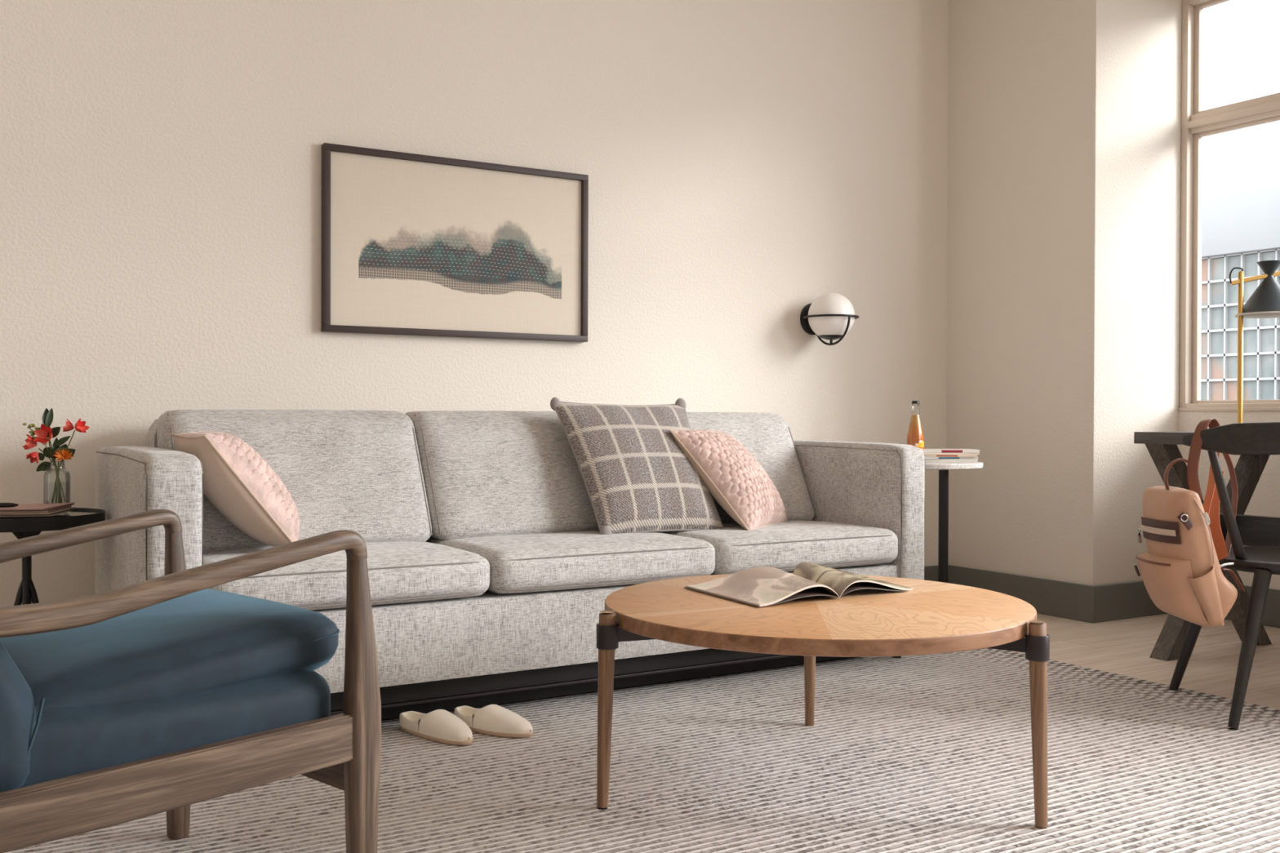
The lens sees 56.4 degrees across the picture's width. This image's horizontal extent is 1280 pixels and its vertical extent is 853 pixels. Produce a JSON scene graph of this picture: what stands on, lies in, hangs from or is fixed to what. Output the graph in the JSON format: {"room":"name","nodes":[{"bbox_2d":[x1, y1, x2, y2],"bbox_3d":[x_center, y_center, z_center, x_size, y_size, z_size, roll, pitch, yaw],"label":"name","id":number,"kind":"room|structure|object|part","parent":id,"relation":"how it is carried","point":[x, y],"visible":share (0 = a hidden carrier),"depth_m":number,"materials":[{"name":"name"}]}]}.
{"room":"living room","nodes":[
{"label":"living room","id":0,"kind":"room"},
{"bbox_2d":[0,0,948,607],"bbox_3d":[-1.619,-0.721,3.868,7.029,3.050,0.200,0,1,-31],"label":"wall","id":1,"kind":"structure","parent":0,"point":[747,163],"depth_m":4.35,"materials":[{"name":"paint"}]},
{"bbox_2d":[321,142,588,342],"bbox_3d":[-0.643,-0.643,4.322,1.018,0.638,0.035,0,1,-31],"label":"framed picture","id":2,"kind":"object","parent":1,"relation":"attached to","point":[413,244],"visible":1,"depth_m":4.29,"materials":[{"name":"beige paper"}]},
{"bbox_2d":[800,293,859,345],"bbox_3d":[0.812,-0.457,5.080,0.233,0.223,0.244,0,1,-31],"label":"wall sconce","id":3,"kind":"object","parent":1,"relation":"attached to","point":[830,316],"visible":1,"depth_m":5.01,"materials":[{"name":"white glass"}]},
{"bbox_3d":[0.754,-0.466,5.177,0.138,0.138,0.018,0,1,-31],"label":"wall plate","id":4,"kind":"part","parent":3,"relation":"part of","materials":[{"name":"black metal"}]},
{"bbox_3d":[0.814,-0.469,5.077,0.198,0.198,0.198,0,1,-31],"label":"glass globe","id":5,"kind":"part","parent":3,"relation":"part of","materials":[{"name":"white glass"}]},
{"bbox_2d":[924,565,937,582],"bbox_3d":[-1.483,0.729,3.840,6.829,0.151,0.013,0,1,-31],"label":"baseboard","id":6,"kind":"structure","parent":1,"relation":"attached to","point":[931,572],"depth_m":5.55,"materials":[{"name":"paint"}]},
{"bbox_2d":[946,0,1182,586],"bbox_3d":[1.900,-0.723,5.514,0.698,3.050,1.022,0,1,-31],"label":"wall pillar","id":7,"kind":"structure","parent":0,"point":[1064,116],"depth_m":5.11,"materials":[{"name":"paint"}]},
{"bbox_2d":[947,564,1094,622],"bbox_3d":[1.650,0.728,5.245,0.013,0.151,0.822,0,1,-31],"label":"baseboard","id":8,"kind":"structure","parent":7,"relation":"attached to","point":[1076,602],"depth_m":5.12,"materials":[{"name":"paint"}]},
{"bbox_2d":[1094,581,1167,622],"bbox_3d":[2.103,0.731,5.047,0.558,0.151,0.013,0,1,-31],"label":"baseboard","id":9,"kind":"structure","parent":7,"relation":"attached to","point":[1122,601],"depth_m":4.99,"materials":[{"name":"paint"}]},
{"bbox_2d":[1009,613,1279,709],"bbox_3d":[0.501,0.892,1.192,7.888,0.120,7.000,0,1,-31],"label":"floor","id":10,"kind":"structure","parent":0,"point":[1125,647],"depth_m":4.24,"materials":[{"name":"brown wood"}]},
{"bbox_2d":[0,507,105,605],"bbox_3d":[-1.630,0.526,3.173,0.381,0.593,0.381,0,1,-31],"label":"side table","id":11,"kind":"object","parent":10,"relation":"on","point":[21,527],"visible":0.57,"depth_m":3.13,"materials":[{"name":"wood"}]},
{"bbox_3d":[-1.703,0.615,3.149,0.163,0.416,0.016,0,0,-19],"label":"leg","id":12,"kind":"part","parent":11,"relation":"part of","materials":[{"name":"black metal"}]},
{"bbox_3d":[-1.605,0.616,3.101,0.016,0.416,0.163,0,0,-19],"label":"leg","id":13,"kind":"part","parent":11,"relation":"part of","materials":[{"name":"black metal"}]},
{"bbox_3d":[-1.557,0.615,3.200,0.160,0.416,0.047,0,1,-31],"label":"leg","id":14,"kind":"part","parent":11,"relation":"part of","materials":[{"name":"black metal"}]},
{"bbox_2d":[0,502,75,516],"bbox_3d":[-1.651,0.218,3.128,0.263,0.023,0.219,0,0,-7],"label":"pile","id":15,"kind":"object","parent":11,"relation":"on","point":[22,509],"visible":0.94,"depth_m":3.06,"materials":[{"name":"paper"}]},
{"bbox_2d":[0,502,18,507],"bbox_3d":[-1.657,0.200,3.036,0.142,0.012,0.012,0,0,-9],"label":"marker pen","id":16,"kind":"object","parent":15,"relation":"on","point":[2,504],"visible":1,"depth_m":3.04,"materials":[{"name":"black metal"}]},
{"bbox_3d":[-1.629,0.239,3.171,0.372,0.006,0.372,0,1,-31],"label":"glass","id":17,"kind":"part","parent":11,"relation":"part of","materials":[{"name":"glass"}]},
{"bbox_2d":[43,460,71,512],"bbox_3d":[-1.588,0.164,3.253,0.067,0.141,0.067,0,1,-31],"label":"glass vase","id":18,"kind":"object","parent":11,"relation":"on","point":[46,477],"visible":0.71,"depth_m":3.24,"materials":[{"name":"clear glass"}]},
{"bbox_2d":[22,422,53,461],"bbox_3d":[-1.628,0.102,3.254,0.102,0.225,0.026,0,0,-1],"label":"sprig","id":19,"kind":"object","parent":18,"relation":"in","point":[33,425],"visible":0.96,"depth_m":3.25,"materials":[{"name":"green plant"}]},
{"bbox_2d":[22,434,61,493],"bbox_3d":[-1.627,0.121,3.237,0.104,0.199,0.040,0,0,2],"label":"alstroemeria","id":20,"kind":"object","parent":18,"relation":"in","point":[34,456],"visible":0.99,"depth_m":3.24,"materials":[{"name":"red plant"}]},
{"bbox_3d":[-1.607,0.140,3.253,0.065,0.161,0.003,0,0,0],"label":"stem","id":21,"kind":"part","parent":20,"relation":"part of","materials":[{"name":"green plant"}]},
{"bbox_2d":[33,423,60,502],"bbox_3d":[-1.608,0.109,3.236,0.062,0.233,0.038,0,0,1],"label":"alstroemeria","id":22,"kind":"object","parent":18,"relation":"in","point":[42,433],"visible":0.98,"depth_m":3.24,"materials":[{"name":"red plant"}]},
{"bbox_3d":[-1.594,0.127,3.253,0.035,0.196,0.003,0,0,0],"label":"stem","id":23,"kind":"part","parent":22,"relation":"part of","materials":[{"name":"green plant"}]},
{"bbox_2d":[38,408,70,502],"bbox_3d":[-1.600,0.087,3.256,0.091,0.276,0.018,0,0,-5],"label":"leaf sprig","id":24,"kind":"object","parent":18,"relation":"in","point":[47,415],"visible":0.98,"depth_m":3.25,"materials":[{"name":"green plant"}]},
{"bbox_3d":[-1.599,0.099,3.253,0.038,0.252,0.003,0,0,0],"label":"stem","id":25,"kind":"part","parent":24,"relation":"part of","materials":[{"name":"green plant"}]},
{"bbox_2d":[35,444,75,503],"bbox_3d":[-1.594,0.129,3.252,0.108,0.174,0.021,0,0,1],"label":"leaf sprig","id":26,"kind":"object","parent":18,"relation":"in","point":[44,466],"visible":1,"depth_m":3.25,"materials":[{"name":"green plant"}]},
{"bbox_3d":[-1.594,0.150,3.253,0.019,0.131,0.003,0,0,0],"label":"stem","id":27,"kind":"part","parent":26,"relation":"part of","materials":[{"name":"green plant"}]},
{"bbox_2d":[53,462,65,502],"bbox_3d":[-1.583,0.161,3.253,0.037,0.133,0.004,0,0,0],"label":"bundle","id":28,"kind":"object","parent":18,"relation":"in","point":[56,473],"visible":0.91,"depth_m":3.25,"materials":[{"name":"green plant"}]},
{"bbox_3d":[-1.588,0.161,3.253,0.012,0.132,0.004,0,0,0],"label":"stem","id":29,"kind":"part","parent":28,"relation":"part of","materials":[{"name":"green plant"}]},
{"bbox_3d":[-1.584,0.164,3.253,0.025,0.119,0.004,0,0,0],"label":"stem","id":30,"kind":"part","parent":28,"relation":"part of","materials":[{"name":"green plant"}]},
{"bbox_2d":[53,448,73,502],"bbox_3d":[-1.566,0.136,3.236,0.052,0.158,0.032,0,0,19],"label":"gerbera","id":31,"kind":"object","parent":18,"relation":"in","point":[63,455],"visible":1,"depth_m":3.24,"materials":[{"name":"orange plant"}]},
{"bbox_3d":[-1.578,0.152,3.253,0.018,0.126,0.003,0,0,0],"label":"stem","id":32,"kind":"part","parent":31,"relation":"part of","materials":[{"name":"green plant"}]},
{"bbox_2d":[51,418,89,503],"bbox_3d":[-1.554,0.097,3.244,0.103,0.238,0.035,0,0,-1],"label":"alstroemeria","id":33,"kind":"object","parent":18,"relation":"in","point":[80,426],"visible":0.99,"depth_m":3.25,"materials":[{"name":"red plant"}]},
{"bbox_3d":[-1.572,0.113,3.253,0.067,0.206,0.003,0,0,0],"label":"stem","id":34,"kind":"part","parent":33,"relation":"part of","materials":[{"name":"green plant"}]},
{"bbox_2d":[94,409,924,719],"bbox_3d":[-0.334,0.379,3.844,2.514,0.859,0.990,0,1,-31],"label":"sofa","id":35,"kind":"object","parent":10,"relation":"on","point":[492,572],"visible":0.72,"depth_m":3.52,"materials":[{"name":"fabric"}]},
{"bbox_3d":[-1.343,0.372,3.228,0.150,0.629,0.948,0,1,-31],"label":"arm","id":36,"kind":"part","parent":35,"relation":"part of","materials":[{"name":"fabric"}]},
{"bbox_2d":[170,431,299,546],"bbox_3d":[-1.088,0.175,3.256,0.299,0.326,0.392,0,1,-31],"label":"throw cushion","id":37,"kind":"object","parent":35,"relation":"on","point":[237,482],"visible":0.96,"depth_m":3.13,"materials":[{"name":"pink fabric"}]},
{"bbox_3d":[-0.526,0.317,4.212,2.248,0.695,0.160,0,1,-31],"label":"frame","id":38,"kind":"part","parent":35,"relation":"part of","materials":[{"name":"fabric"}]},
{"bbox_2d":[156,409,431,552],"bbox_3d":[-1.030,0.153,3.584,0.749,0.408,0.394,0,1,-31],"label":"cushion","id":39,"kind":"object","parent":35,"relation":"on","point":[368,473],"depth_m":3.53,"materials":[{"name":"fabric"}]},
{"bbox_2d":[203,541,489,610],"bbox_3d":[-0.871,0.406,3.309,0.751,0.135,0.630,0,1,-31],"label":"seat cushion","id":40,"kind":"object","parent":35,"relation":"on","point":[403,575],"depth_m":3.12,"materials":[{"name":"fabric"}]},
{"bbox_2d":[404,410,599,540],"bbox_3d":[-0.392,0.152,3.970,0.749,0.408,0.394,0,1,-31],"label":"cushion","id":41,"kind":"object","parent":35,"relation":"on","point":[483,473],"depth_m":3.80,"materials":[{"name":"fabric"}]},
{"bbox_3d":[-0.120,0.742,3.509,2.220,0.008,0.020,0,1,-31],"label":"rail","id":42,"kind":"part","parent":35,"relation":"part of","materials":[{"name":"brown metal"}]},
{"bbox_2d":[425,530,715,593],"bbox_3d":[-0.232,0.404,3.695,0.751,0.135,0.630,0,1,-31],"label":"seat cushion","id":43,"kind":"object","parent":35,"relation":"on","point":[517,562],"depth_m":3.45,"materials":[{"name":"fabric"}]},
{"bbox_2d":[550,396,724,534],"bbox_3d":[0.001,0.130,3.946,0.530,0.459,0.300,0,1,-31],"label":"throw cushion","id":44,"kind":"object","parent":35,"relation":"on","point":[637,477],"visible":0.88,"depth_m":3.87,"materials":[{"name":"fabric"}]},
{"bbox_2d":[669,429,786,530],"bbox_3d":[0.321,0.179,4.105,0.292,0.340,0.424,0,1,26],"label":"throw cushion","id":45,"kind":"object","parent":35,"relation":"on","point":[734,477],"visible":0.98,"depth_m":3.97,"materials":[{"name":"pink fabric"}]},
{"bbox_2d":[686,412,814,523],"bbox_3d":[0.246,0.151,4.355,0.749,0.408,0.394,0,1,-31],"label":"cushion","id":46,"kind":"object","parent":35,"relation":"on","point":[789,464],"depth_m":4.39,"materials":[{"name":"fabric"}]},
{"bbox_2d":[657,520,897,574],"bbox_3d":[0.407,0.403,4.081,0.751,0.135,0.630,0,1,-31],"label":"seat cushion","id":47,"kind":"object","parent":35,"relation":"on","point":[858,547],"depth_m":3.85,"materials":[{"name":"fabric"}]},
{"bbox_3d":[0.690,0.369,4.456,0.130,0.629,0.948,0,1,-31],"label":"arm","id":48,"kind":"part","parent":35,"relation":"part of","materials":[{"name":"fabric"}]},
{"bbox_2d":[4,648,1279,852],"bbox_3d":[0.179,0.818,2.201,4.080,0.010,2.860,0,1,-31],"label":"area rug","id":49,"kind":"object","parent":10,"relation":"on","point":[923,753],"visible":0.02,"depth_m":2.74,"materials":[{"name":"grey carpet"}]},
{"bbox_2d":[0,509,381,852],"bbox_3d":[-0.961,0.357,1.833,0.673,0.921,0.902,1,1,42],"label":"armchair","id":50,"kind":"object","parent":49,"relation":"on","point":[171,692],"visible":1,"depth_m":1.77,"materials":[{"name":"brown wood"}]},
{"bbox_3d":[-1.126,0.193,1.648,0.612,0.592,0.409,1,1,42],"label":"backrest","id":51,"kind":"part","parent":50,"relation":"part of","materials":[{"name":"blue fabric"}]},
{"bbox_3d":[-1.163,0.213,2.069,0.055,0.102,0.766,1,1,42],"label":"armrest","id":52,"kind":"part","parent":50,"relation":"part of","materials":[{"name":"brown wood"}]},
{"bbox_2d":[0,588,338,707],"bbox_3d":[-0.849,0.378,1.954,0.516,0.161,0.536,1,1,42],"label":"seat cushion","id":53,"kind":"object","parent":50,"relation":"on","point":[207,643],"depth_m":1.82,"materials":[{"name":"blue fabric"}]},
{"bbox_3d":[-0.714,0.504,1.648,0.026,0.082,0.735,1,1,42],"label":"rail","id":54,"kind":"part","parent":50,"relation":"part of","materials":[{"name":"brown wood"}]},
{"bbox_3d":[-0.909,0.505,2.353,0.040,0.606,0.060,1,1,42],"label":"leg","id":55,"kind":"part","parent":50,"relation":"part of","materials":[{"name":"brown wood"}]},
{"bbox_3d":[-0.705,0.218,1.654,0.055,0.102,0.766,1,1,42],"label":"armrest","id":56,"kind":"part","parent":50,"relation":"part of","materials":[{"name":"brown wood"}]},
{"bbox_3d":[-0.690,0.533,2.134,0.594,0.105,0.022,1,1,42],"label":"rail","id":57,"kind":"part","parent":50,"relation":"part of","materials":[{"name":"brown wood"}]},
{"bbox_3d":[-0.451,0.510,1.938,0.040,0.606,0.060,1,1,42],"label":"leg","id":58,"kind":"part","parent":50,"relation":"part of","materials":[{"name":"brown wood"}]},
{"bbox_2d":[399,709,473,746],"bbox_3d":[-0.527,0.770,3.103,0.272,0.068,0.095,1,1,40],"label":"slipper","id":59,"kind":"object","parent":49,"relation":"on","point":[440,726],"visible":1,"depth_m":3.05,"materials":[{"name":"fabric"}]},
{"bbox_2d":[453,704,533,737],"bbox_3d":[-0.396,0.770,3.158,0.272,0.068,0.095,1,1,37],"label":"slipper","id":60,"kind":"object","parent":49,"relation":"on","point":[494,720],"visible":0.92,"depth_m":3.11,"materials":[{"name":"fabric"}]},
{"bbox_2d":[596,573,1049,828],"bbox_3d":[0.382,0.601,2.703,0.993,0.416,0.958,0,1,-31],"label":"coffee table","id":61,"kind":"object","parent":49,"relation":"on","point":[933,617],"visible":0.82,"depth_m":2.46,"materials":[{"name":"brown wood"}]},
{"bbox_3d":[-0.071,0.601,2.534,0.040,0.416,0.036,0,1,-31],"label":"leg","id":62,"kind":"part","parent":61,"relation":"part of","materials":[{"name":"brown wood"}]},
{"bbox_2d":[684,561,912,607],"bbox_3d":[0.385,0.372,2.920,0.554,0.037,0.423,0,1,-31],"label":"open magazine","id":63,"kind":"object","parent":61,"relation":"on","point":[762,586],"visible":1,"depth_m":2.80,"materials":[{"name":"beige paper"}]},
{"bbox_3d":[0.457,0.598,3.210,0.036,0.416,0.038,0,1,-31],"label":"leg","id":64,"kind":"part","parent":61,"relation":"part of","materials":[{"name":"brown wood"}]},
{"bbox_3d":[0.808,0.605,2.426,0.036,0.416,0.039,0,1,-31],"label":"leg","id":65,"kind":"part","parent":61,"relation":"part of","materials":[{"name":"brown wood"}]},
{"bbox_2d":[1168,422,1279,729],"bbox_3d":[1.868,0.402,3.359,0.712,0.836,0.597,0,0,6],"label":"dining chair","id":66,"kind":"object","parent":49,"relation":"on","point":[1260,437],"visible":0.73,"depth_m":3.23,"materials":[{"name":"black wood"}]},
{"bbox_2d":[1133,417,1244,627],"bbox_3d":[1.551,0.259,3.296,0.313,0.564,0.278,0,0,0],"label":"backpack","id":67,"kind":"object","parent":66,"relation":"hanging from","point":[1181,573],"visible":0.95,"depth_m":3.22,"materials":[{"name":"leather"}]},
{"bbox_3d":[1.407,0.408,3.379,0.019,0.032,0.005,0,0,-5],"label":"zip pull","id":68,"kind":"part","parent":67,"relation":"part of","materials":[{"name":"leather"}]},
{"bbox_3d":[1.421,0.311,3.395,0.015,0.040,0.011,0,0,0],"label":"zip pull","id":69,"kind":"part","parent":67,"relation":"part of","materials":[{"name":"silver metal"}]},
{"bbox_3d":[1.489,0.136,3.281,0.095,0.098,0.016,0,0,0],"label":"grab handle","id":70,"kind":"part","parent":67,"relation":"part of","materials":[{"name":"brown leather"}]},
{"bbox_3d":[1.506,0.244,3.171,0.020,0.034,0.010,0,0,12],"label":"zip pull","id":71,"kind":"part","parent":67,"relation":"part of","materials":[{"name":"silver metal"}]},
{"bbox_3d":[1.688,0.596,3.614,0.159,0.422,0.042,1,1,35],"label":"leg","id":72,"kind":"part","parent":66,"relation":"part of","materials":[{"name":"black wood"}]},
{"bbox_3d":[1.621,0.209,3.300,0.165,0.359,0.029,0,1,-26],"label":"post","id":73,"kind":"part","parent":66,"relation":"part of","materials":[{"name":"black wood"}]},
{"bbox_3d":[1.851,0.031,3.175,0.712,0.092,0.233,0,0,6],"label":"crest rail","id":74,"kind":"part","parent":66,"relation":"part of","materials":[{"name":"black wood"}]},
{"bbox_3d":[1.875,0.385,3.425,0.476,0.034,0.464,0,0,6],"label":"seat","id":75,"kind":"part","parent":66,"relation":"part of","materials":[{"name":"black wood"}]},
{"bbox_3d":[1.647,0.599,3.227,0.162,0.422,0.042,0,1,-30],"label":"leg","id":76,"kind":"part","parent":66,"relation":"part of","materials":[{"name":"black wood"}]},
{"bbox_2d":[924,462,983,582],"bbox_3d":[1.190,0.475,4.946,0.444,0.658,0.444,0,1,-31],"label":"side table","id":77,"kind":"object","parent":10,"relation":"on","point":[943,468],"visible":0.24,"depth_m":5.00,"materials":[{"name":"stone"}]},
{"bbox_3d":[1.276,0.481,5.021,0.041,0.622,0.041,0,1,-31],"label":"post","id":78,"kind":"part","parent":77,"relation":"part of","materials":[{"name":"black metal"}]},
{"bbox_2d":[924,458,977,462],"bbox_3d":[1.255,0.139,4.929,0.236,0.014,0.171,0,0,3],"label":"magazine","id":79,"kind":"object","parent":77,"relation":"on","point":[926,460],"visible":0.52,"depth_m":4.84,"materials":[{"name":"paper"}]},
{"bbox_2d":[924,457,977,458],"bbox_3d":[1.252,0.127,4.927,0.236,0.008,0.172,0,0,-2],"label":"magazine","id":80,"kind":"object","parent":79,"relation":"on","point":[925,457],"visible":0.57,"depth_m":4.84,"materials":[{"name":"paper"}]},
{"bbox_2d":[924,454,977,457],"bbox_3d":[1.251,0.118,4.926,0.236,0.008,0.172,0,0,2],"label":"magazine","id":81,"kind":"object","parent":80,"relation":"on","point":[925,455],"visible":0.57,"depth_m":4.84,"materials":[{"name":"paper"}]},
{"bbox_2d":[923,453,979,454],"bbox_3d":[1.257,0.110,4.929,0.236,0.006,0.171,0,0,-3],"label":"magazine","id":82,"kind":"object","parent":81,"relation":"on","point":[923,453],"visible":0.51,"depth_m":4.84,"materials":[{"name":"paper"}]},
{"bbox_2d":[923,448,979,453],"bbox_3d":[1.260,0.100,4.931,0.236,0.012,0.172,0,0,0],"label":"magazine","id":83,"kind":"object","parent":82,"relation":"on","point":[925,451],"visible":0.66,"depth_m":4.85,"materials":[{"name":"paper"}]},
{"bbox_2d":[906,400,924,449],"bbox_3d":[1.135,0.020,4.920,0.070,0.252,0.071,0,1,-31],"label":"soda bottle","id":84,"kind":"object","parent":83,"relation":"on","point":[915,437],"visible":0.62,"depth_m":4.90,"materials":[{"name":"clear glass"}]},
{"bbox_2d":[1133,431,1279,661],"bbox_3d":[2.615,0.422,3.709,1.000,0.793,1.750,0,1,-31],"label":"desk","id":85,"kind":"object","parent":10,"relation":"on","point":[1254,531],"visible":0.41,"depth_m":4.19,"materials":[{"name":"brown wood"}]},
{"bbox_2d":[1229,260,1279,423],"bbox_3d":[2.308,-0.296,4.426,0.284,0.630,0.248,0,1,-31],"label":"desk lamp","id":86,"kind":"object","parent":85,"relation":"on","point":[1264,302],"visible":0.82,"depth_m":4.42,"materials":[{"name":"gold metal"}]},
{"bbox_3d":[2.336,-0.512,4.431,0.230,0.199,0.230,0,1,-31],"label":"lamp shade","id":87,"kind":"part","parent":86,"relation":"part of","materials":[{"name":"metal"}]},
{"bbox_2d":[1177,411,1279,590],"bbox_3d":[3.897,-0.695,2.748,0.140,3.050,5.778,0,1,-31],"label":"wall","id":88,"kind":"structure","parent":0,"point":[1264,501],"depth_m":4.91,"materials":[{"name":"paint"}]},
{"bbox_2d":[1177,0,1279,411],"bbox_3d":[2.841,-0.955,4.461,0.116,1.794,1.748,0,1,-31],"label":"window","id":89,"kind":"structure","parent":88,"relation":"attached to","point":[1197,123],"depth_m":5.16,"materials":[{"name":"paint"}]},
{"bbox_3d":[2.804,-0.066,4.448,0.036,0.016,1.748,0,1,-31],"label":"sill","id":90,"kind":"part","parent":89,"relation":"part of","materials":[{"name":"paint"}]},
{"bbox_3d":[2.847,-0.676,4.468,0.030,1.168,1.688,0,1,-31],"label":"sash","id":91,"kind":"part","parent":89,"relation":"part of","materials":[{"name":"paint"}]},
{"bbox_3d":[2.850,-1.577,4.460,0.030,0.474,1.688,0,1,-31],"label":"sash","id":92,"kind":"part","parent":89,"relation":"part of","materials":[{"name":"paint"}]},
{"bbox_2d":[1224,585,1279,627],"bbox_3d":[3.830,0.755,2.715,0.013,0.151,5.766,0,1,-31],"label":"baseboard","id":93,"kind":"structure","parent":88,"relation":"attached to","point":[1271,615],"depth_m":4.82,"materials":[{"name":"paint"}]},
{"label":"outside","id":94,"kind":"structure","parent":0,"visible":0},
{"bbox_3d":[39.827,6.833,28.856,82.000,0.200,120.000,0,1,-31],"label":"ground","id":95,"kind":"structure","parent":94,"visible":0},
{"bbox_2d":[1200,186,1279,399],"bbox_3d":[22.097,0.034,36.773,12.550,13.160,32.400,0,1,-31],"label":"office building","id":96,"kind":"structure","parent":95,"relation":"on","point":[1242,229],"depth_m":33.64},
{"bbox_3d":[22.158,0.889,36.819,12.000,11.450,32.000,0,1,-31],"label":"glass","id":97,"kind":"part","parent":96,"relation":"part of","materials":[{"name":"white glass"}]}
]}

